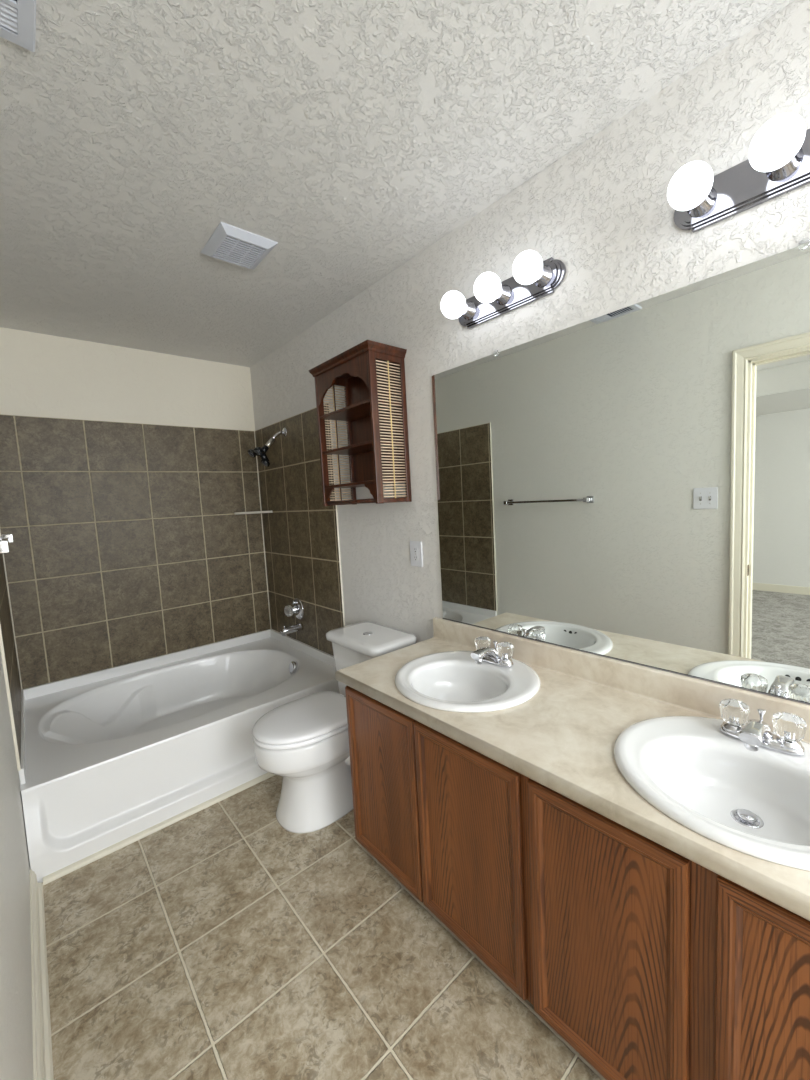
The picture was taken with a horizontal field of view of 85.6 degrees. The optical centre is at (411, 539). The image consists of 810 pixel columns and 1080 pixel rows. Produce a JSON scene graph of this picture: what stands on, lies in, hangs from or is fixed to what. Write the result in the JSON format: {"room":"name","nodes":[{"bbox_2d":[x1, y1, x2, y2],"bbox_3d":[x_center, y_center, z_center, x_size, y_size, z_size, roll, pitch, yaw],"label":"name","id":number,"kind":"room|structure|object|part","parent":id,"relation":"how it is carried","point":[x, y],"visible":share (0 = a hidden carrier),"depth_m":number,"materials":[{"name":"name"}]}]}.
{"room":"bathroom","nodes":[
{"label":"bathroom","id":0,"kind":"room"},
{"bbox_2d":[0,648,32,1079],"bbox_3d":[-0.502,0.192,0.344,0.110,2.537,5.567,-8,7,-41],"label":"wall","id":1,"kind":"structure","parent":0,"point":[16,1036],"depth_m":1.08,"materials":[{"name":"grey paint"}]},
{"bbox_2d":[0,534,13,552],"bbox_3d":[-1.224,0.008,1.279,0.079,0.048,0.703,-8,7,-41],"label":"towel bar","id":2,"kind":"object","parent":1,"relation":"attached to","point":[5,539],"visible":1,"depth_m":1.05,"materials":[{"name":"silver metal"}]},
{"bbox_2d":[0,553,20,765],"bbox_3d":[-1.944,0.105,2.054,0.008,1.566,1.092,-8,7,-41],"label":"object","id":3,"kind":"structure","parent":1,"relation":"attached to","point":[5,613],"depth_m":2.02,"materials":[{"name":"brown tile"}]},
{"bbox_2d":[0,624,20,770],"bbox_3d":[-1.579,0.123,1.644,0.009,1.570,0.005,-8,7,-41],"label":"trim","id":4,"kind":"structure","parent":1,"relation":"attached to","point":[1,639],"depth_m":1.69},
{"bbox_2d":[0,530,22,689],"bbox_3d":[-2.296,0.092,2.459,0.009,1.577,0.009,-8,7,-41],"label":"trim","id":5,"kind":"structure","parent":1,"relation":"attached to","point":[0,530],"depth_m":2.49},
{"bbox_2d":[29,869,53,1079],"bbox_3d":[-0.922,1.298,1.095,0.031,0.084,1.483,-8,7,-41],"label":"baseboard","id":6,"kind":"structure","parent":1,"relation":"attached to","point":[41,1024],"depth_m":1.25,"materials":[{"name":"beige wood"}]},
{"bbox_2d":[0,327,254,430],"bbox_3d":[-1.777,0.015,3.002,1.744,2.537,0.110,-8,7,-41],"label":"wall","id":7,"kind":"structure","parent":0,"point":[42,375],"depth_m":2.79,"materials":[{"name":"beige paint"}]},
{"bbox_2d":[0,414,269,688],"bbox_3d":[-1.738,0.012,2.958,1.508,1.566,0.008,-8,7,-41],"label":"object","id":8,"kind":"structure","parent":7,"relation":"attached to","point":[130,545],"depth_m":2.84,"materials":[{"name":"brown tile"}]},
{"bbox_2d":[42,775,605,1079],"bbox_3d":[0.172,1.333,0.993,1.524,0.080,5.567,-8,7,-41],"label":"floor","id":9,"kind":"structure","parent":0,"point":[224,941],"depth_m":1.31,"materials":[{"name":"beige tile"}]},
{"bbox_2d":[18,629,339,882],"bbox_3d":[-1.284,1.015,2.596,1.522,0.411,1.216,-8,7,-41],"label":"bathtub","id":10,"kind":"object","parent":9,"relation":"on","point":[109,756],"visible":0.85,"depth_m":2.19,"materials":[{"name":"white ceramic"}]},
{"bbox_2d":[43,772,273,884],"bbox_3d":[-0.863,1.232,2.152,1.462,0.018,0.022,-8,7,-41],"label":"trim","id":11,"kind":"structure","parent":10,"relation":"attached to","point":[68,869],"depth_m":1.90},
{"bbox_2d":[252,621,416,832],"bbox_3d":[-0.374,0.855,2.096,0.764,0.727,0.453,-8,7,-41],"label":"toilet","id":12,"kind":"object","parent":9,"relation":"on","point":[304,741],"visible":0.7,"depth_m":1.91,"materials":[{"name":"white ceramic"}]},
{"bbox_3d":[-0.482,0.799,1.980,0.462,0.028,0.366,-8,7,-41],"label":"lid","id":13,"kind":"part","parent":12,"relation":"part of","materials":[{"name":"white plastic"}]},
{"bbox_3d":[-0.477,0.825,1.985,0.471,0.018,0.364,-8,7,-41],"label":"seat","id":14,"kind":"part","parent":12,"relation":"part of","materials":[{"name":"white plastic"}]},
{"bbox_3d":[-0.199,0.667,2.240,0.252,0.308,0.405,-8,7,-41],"label":"tank","id":15,"kind":"part","parent":12,"relation":"part of","materials":[{"name":"white ceramic"}]},
{"bbox_3d":[-0.213,0.494,2.223,0.284,0.042,0.453,-8,7,-41],"label":"tank lid","id":16,"kind":"part","parent":12,"relation":"part of","materials":[{"name":"white ceramic"}]},
{"bbox_2d":[345,686,809,1079],"bbox_3d":[0.551,0.899,1.234,0.550,0.698,1.798,-8,7,-41],"label":"vanity cabinet","id":17,"kind":"object","parent":9,"relation":"on","point":[651,963],"visible":0.72,"depth_m":1.00,"materials":[{"name":"brown wood"}]},
{"bbox_3d":[-0.107,0.885,1.574,0.018,0.630,0.390,-8,7,-41],"label":"door","id":18,"kind":"part","parent":17,"relation":"part of","materials":[{"name":"brown wood"}]},
{"bbox_3d":[-0.103,0.884,1.577,0.006,0.553,0.313,-8,7,-41],"label":"panel","id":19,"kind":"part","parent":17,"relation":"part of","materials":[{"name":"brown wood"}]},
{"bbox_3d":[0.160,0.898,1.280,0.006,0.553,0.315,-8,7,-41],"label":"panel","id":20,"kind":"part","parent":17,"relation":"part of","materials":[{"name":"brown wood"}]},
{"bbox_3d":[0.157,0.898,1.277,0.018,0.630,0.392,-8,7,-41],"label":"door","id":21,"kind":"part","parent":17,"relation":"part of","materials":[{"name":"brown wood"}]},
{"bbox_2d":[335,617,809,920],"bbox_3d":[0.514,0.487,1.203,0.561,0.131,1.828,-8,7,-41],"label":"countertop","id":22,"kind":"structure","parent":17,"relation":"on","point":[563,738],"depth_m":1.23,"materials":[{"name":"beige stone"}]},
{"bbox_2d":[395,651,540,712],"bbox_3d":[0.197,0.559,1.579,0.500,0.158,0.524,-8,7,-41],"label":"sink","id":23,"kind":"object","parent":22,"relation":"in","point":[452,681],"visible":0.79,"depth_m":1.65,"materials":[{"name":"white ceramic"}]},
{"bbox_2d":[471,636,513,667],"bbox_3d":[0.285,0.429,1.651,0.143,0.083,0.169,-8,7,-41],"label":"faucet","id":24,"kind":"object","parent":23,"relation":"on","point":[502,656],"visible":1,"depth_m":1.63,"materials":[{"name":"silver metal"}]},
{"bbox_3d":[0.279,0.409,1.716,0.063,0.054,0.063,-8,7,-41],"label":"handle","id":25,"kind":"part","parent":24,"relation":"part of","materials":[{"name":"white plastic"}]},
{"bbox_3d":[0.281,0.432,1.648,0.131,0.057,0.052,-8,7,-41],"label":"spout","id":26,"kind":"part","parent":24,"relation":"part of","materials":[{"name":"silver metal"}]},
{"bbox_3d":[0.317,0.449,1.680,0.056,0.036,0.166,-8,7,-41],"label":"plate","id":27,"kind":"part","parent":24,"relation":"part of","materials":[{"name":"silver metal"}]},
{"bbox_3d":[0.350,0.413,1.637,0.063,0.054,0.063,-8,7,-41],"label":"handle","id":28,"kind":"part","parent":24,"relation":"part of","materials":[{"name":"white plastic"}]},
{"bbox_2d":[614,716,809,870],"bbox_3d":[0.736,0.587,0.972,0.500,0.158,0.524,-8,7,-41],"label":"sink","id":29,"kind":"object","parent":22,"relation":"in","point":[705,779],"visible":0.91,"depth_m":1.04,"materials":[{"name":"white ceramic"}]},
{"bbox_2d":[719,699,806,755],"bbox_3d":[0.824,0.457,1.045,0.143,0.083,0.169,-8,7,-41],"label":"faucet","id":30,"kind":"object","parent":29,"relation":"on","point":[789,728],"visible":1,"depth_m":1.03,"materials":[{"name":"silver metal"}]},
{"bbox_3d":[0.818,0.437,1.110,0.063,0.054,0.063,-8,7,-41],"label":"handle","id":31,"kind":"part","parent":30,"relation":"part of","materials":[{"name":"clear glass"}]},
{"bbox_3d":[0.820,0.459,1.041,0.131,0.057,0.052,-8,7,-41],"label":"spout","id":32,"kind":"part","parent":30,"relation":"part of","materials":[{"name":"silver metal"}]},
{"bbox_3d":[0.861,0.446,1.078,0.017,0.058,0.017,-8,7,-41],"label":"lift rod","id":33,"kind":"part","parent":30,"relation":"part of","materials":[{"name":"silver metal"}]},
{"bbox_3d":[0.855,0.476,1.074,0.056,0.036,0.166,-8,7,-41],"label":"plate","id":34,"kind":"part","parent":30,"relation":"part of","materials":[{"name":"silver metal"}]},
{"bbox_3d":[0.888,0.440,1.031,0.063,0.054,0.063,-8,7,-41],"label":"handle","id":35,"kind":"part","parent":30,"relation":"part of","materials":[{"name":"clear glass"}]},
{"bbox_3d":[0.423,0.911,0.983,0.006,0.553,0.273,-8,7,-41],"label":"panel","id":36,"kind":"part","parent":17,"relation":"part of","materials":[{"name":"brown wood"}]},
{"bbox_3d":[0.420,0.911,0.980,0.018,0.630,0.350,-8,7,-41],"label":"door","id":37,"kind":"part","parent":17,"relation":"part of","materials":[{"name":"brown wood"}]},
{"bbox_3d":[0.365,0.904,1.069,0.018,0.658,1.797,-8,7,-41],"label":"frame","id":38,"kind":"part","parent":17,"relation":"part of","materials":[{"name":"brown wood"}]},
{"bbox_3d":[0.682,0.925,0.685,0.018,0.630,0.350,-8,7,-41],"label":"door","id":39,"kind":"part","parent":17,"relation":"part of","materials":[{"name":"brown wood"}]},
{"bbox_3d":[0.686,0.924,0.688,0.006,0.553,0.273,-8,7,-41],"label":"panel","id":40,"kind":"part","parent":17,"relation":"part of","materials":[{"name":"brown wood"}]},
{"bbox_2d":[0,0,794,366],"bbox_3d":[0.039,-1.200,0.761,1.744,0.100,5.787,-8,7,-41],"label":"ceiling","id":41,"kind":"structure","parent":0,"point":[353,137],"depth_m":1.26,"materials":[{"name":"white paint"}]},
{"bbox_2d":[0,0,35,51],"bbox_3d":[-0.847,-1.104,0.835,0.200,0.011,0.277,-8,7,-41],"label":"ceiling vent","id":42,"kind":"object","parent":41,"relation":"in","point":[17,17],"visible":1,"depth_m":0.94,"materials":[{"name":"white plastic"}]},
{"bbox_2d":[201,222,277,268],"bbox_3d":[-0.712,-1.195,1.803,0.225,0.022,0.250,-8,7,-41],"label":"ceiling vent","id":43,"kind":"object","parent":41,"relation":"in","point":[228,243],"visible":1,"depth_m":1.77,"materials":[{"name":"white plastic"}]},
{"bbox_2d":[250,0,809,642],"bbox_3d":[0.754,0.032,1.378,0.110,2.537,5.677,-8,7,-41],"label":"wall","id":44,"kind":"structure","parent":0,"point":[603,210],"depth_m":1.45,"materials":[{"name":"white paint"}]},
{"bbox_2d":[234,510,272,514],"bbox_3d":[-1.189,-0.206,3.290,0.218,0.018,0.218,-8,7,-41],"label":"corner shelf","id":45,"kind":"object","parent":44,"relation":"attached to","point":[252,512],"visible":1,"depth_m":3.28,"materials":[{"name":"stone"}]},
{"bbox_2d":[254,431,270,628],"bbox_3d":[-1.172,-0.057,3.450,0.009,1.577,0.009,-8,7,-41],"label":"trim","id":46,"kind":"structure","parent":44,"relation":"attached to","point":[254,431],"depth_m":3.45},
{"bbox_2d":[247,427,286,466],"bbox_3d":[-0.958,-0.626,2.935,0.248,0.270,0.169,-8,7,-41],"label":"shower","id":47,"kind":"object","parent":44,"relation":"attached to","point":[257,451],"visible":1,"depth_m":2.91,"materials":[{"name":"silver metal"}]},
{"bbox_3d":[-0.909,-0.710,2.975,0.102,0.073,0.021,-8,7,-41],"label":"arm","id":48,"kind":"part","parent":47,"relation":"part of","materials":[{"name":"silver metal"}]},
{"bbox_2d":[280,623,303,635],"bbox_3d":[-0.840,0.620,3.056,0.158,0.067,0.054,-8,7,-41],"label":"tub spout","id":49,"kind":"object","parent":44,"relation":"attached to","point":[297,627],"visible":1,"depth_m":3.04,"materials":[{"name":"silver metal"}]},
{"bbox_2d":[284,598,303,619],"bbox_3d":[-0.844,0.495,3.087,0.101,0.156,0.156,-8,7,-41],"label":"shower valve","id":50,"kind":"object","parent":44,"relation":"attached to","point":[297,609],"visible":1,"depth_m":3.07,"materials":[{"name":"silver metal"}]},
{"bbox_3d":[-0.864,0.498,3.070,0.049,0.081,0.081,-8,7,-41],"label":"knob","id":51,"kind":"part","parent":50,"relation":"part of","materials":[{"name":"white plastic"}]},
{"bbox_3d":[-0.832,0.476,3.096,0.043,0.095,0.060,-8,7,-41],"label":"valve stem","id":52,"kind":"part","parent":50,"relation":"part of","materials":[{"name":"silver metal"}]},
{"bbox_2d":[255,403,343,655],"bbox_3d":[-0.810,-0.045,3.049,0.008,1.566,1.100,-8,7,-41],"label":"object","id":53,"kind":"structure","parent":44,"relation":"attached to","point":[300,533],"depth_m":2.98,"materials":[{"name":"brown tile"}]},
{"bbox_2d":[328,402,344,625],"bbox_3d":[-0.443,-0.027,2.636,0.008,1.570,0.005,-8,7,-41],"label":"trim","id":54,"kind":"structure","parent":44,"relation":"attached to","point":[328,402],"depth_m":2.63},
{"bbox_2d":[308,340,411,505],"bbox_3d":[-0.262,-0.533,2.187,0.226,0.706,0.521,-8,7,-41],"label":"upper cabinet","id":55,"kind":"object","parent":44,"relation":"attached to","point":[371,374],"visible":1,"depth_m":2.13,"materials":[{"name":"red wood"}]},
{"bbox_3d":[-0.408,-0.532,2.368,0.206,0.686,0.016,-8,7,-41],"label":"panel","id":56,"kind":"part","parent":55,"relation":"part of","materials":[{"name":"red wood"}]},
{"bbox_3d":[-0.279,-0.866,2.156,0.226,0.036,0.521,-8,7,-41],"label":"crown","id":57,"kind":"part","parent":55,"relation":"part of","materials":[{"name":"red wood"}]},
{"bbox_2d":[320,399,400,421],"bbox_3d":[-0.261,-0.643,2.183,0.192,0.013,0.448,-8,7,-41],"label":"shelf","id":58,"kind":"object","parent":55,"relation":"attached to","point":[358,412],"depth_m":2.16,"materials":[{"name":"red wood"}]},
{"bbox_2d":[322,440,402,454],"bbox_3d":[-0.251,-0.461,2.200,0.192,0.013,0.448,-8,7,-41],"label":"shelf","id":59,"kind":"object","parent":55,"relation":"attached to","point":[364,448],"depth_m":2.15,"materials":[{"name":"red wood"}]},
{"bbox_2d":[325,480,404,487],"bbox_3d":[-0.242,-0.283,2.216,0.192,0.013,0.448,-8,7,-41],"label":"shelf","id":60,"kind":"object","parent":55,"relation":"attached to","point":[366,483],"depth_m":2.08,"materials":[{"name":"red wood"}]},
{"bbox_3d":[-0.182,-0.581,2.255,0.008,0.590,0.448,-8,7,-41],"label":"panel","id":61,"kind":"part","parent":55,"relation":"part of","materials":[{"name":"red wood"}]},
{"bbox_3d":[-0.099,-0.516,2.021,0.206,0.686,0.016,-8,7,-41],"label":"panel","id":62,"kind":"part","parent":55,"relation":"part of","materials":[{"name":"red wood"}]},
{"bbox_2d":[410,541,422,566],"bbox_3d":[0.021,0.068,2.123,0.009,0.124,0.084,-8,7,-41],"label":"power outlet","id":63,"kind":"object","parent":44,"relation":"attached to","point":[416,557],"visible":1,"depth_m":2.12,"materials":[{"name":"white plastic"}]},
{"bbox_2d":[441,250,565,328],"bbox_3d":[0.291,-0.886,1.554,0.165,0.110,0.464,-8,7,-41],"label":"vanity light","id":64,"kind":"object","parent":44,"relation":"attached to","point":[533,279],"visible":1,"depth_m":1.52,"materials":[{"name":"white glass"}]},
{"bbox_3d":[0.160,-0.888,1.656,0.104,0.095,0.095,-8,7,-41],"label":"bulb","id":65,"kind":"part","parent":64,"relation":"part of","materials":[{"name":"white glass"}]},
{"bbox_2d":[461,302,475,319],"bbox_3d":[0.213,-0.895,1.703,0.036,0.066,0.066,-8,7,-41],"label":"socket","id":66,"kind":"object","parent":64,"relation":"attached to","point":[469,313],"depth_m":1.69,"materials":[{"name":"silver metal"}]},
{"bbox_3d":[0.268,-0.883,1.534,0.104,0.095,0.095,-8,7,-41],"label":"bulb","id":67,"kind":"part","parent":64,"relation":"part of","materials":[{"name":"white glass"}]},
{"bbox_2d":[496,285,510,304],"bbox_3d":[0.321,-0.890,1.581,0.036,0.066,0.066,-8,7,-41],"label":"socket","id":68,"kind":"object","parent":64,"relation":"attached to","point":[504,298],"depth_m":1.57,"materials":[{"name":"silver metal"}]},
{"bbox_3d":[0.377,-0.877,1.413,0.104,0.095,0.095,-8,7,-41],"label":"bulb","id":69,"kind":"part","parent":64,"relation":"part of","materials":[{"name":"white glass"}]},
{"bbox_2d":[535,265,551,286],"bbox_3d":[0.429,-0.884,1.459,0.036,0.066,0.066,-8,7,-41],"label":"socket","id":70,"kind":"object","parent":64,"relation":"attached to","point":[545,279],"depth_m":1.45,"materials":[{"name":"silver metal"}]},
{"bbox_2d":[432,238,809,704],"bbox_3d":[0.703,-0.154,1.314,0.012,1.105,1.771,-8,7,-41],"label":"wall mirror","id":71,"kind":"object","parent":44,"relation":"attached to","point":[630,484],"visible":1,"depth_m":1.30,"materials":[{"name":"clear glass"}]},
{"bbox_2d":[667,113,809,232],"bbox_3d":[0.813,-0.860,0.967,0.165,0.110,0.466,-8,7,-41],"label":"vanity light","id":72,"kind":"object","parent":44,"relation":"attached to","point":[778,163],"visible":1,"depth_m":1.03,"materials":[{"name":"white glass"}]},
{"bbox_3d":[0.681,-0.862,1.070,0.104,0.095,0.095,-8,7,-41],"label":"bulb","id":73,"kind":"part","parent":72,"relation":"part of","materials":[{"name":"white glass"}]},
{"bbox_2d":[687,187,716,216],"bbox_3d":[0.734,-0.869,1.116,0.036,0.066,0.066,-8,7,-41],"label":"socket","id":74,"kind":"object","parent":72,"relation":"attached to","point":[708,207],"depth_m":1.11,"materials":[{"name":"silver metal"}]},
{"bbox_3d":[0.790,-0.857,0.947,0.104,0.095,0.095,-8,7,-41],"label":"bulb","id":75,"kind":"part","parent":72,"relation":"part of","materials":[{"name":"white glass"}]},
{"bbox_2d":[766,148,802,180],"bbox_3d":[0.843,-0.864,0.994,0.036,0.066,0.066,-8,7,-41],"label":"socket","id":76,"kind":"object","parent":72,"relation":"attached to","point":[793,170],"depth_m":0.99,"materials":[{"name":"silver metal"}]}
]}

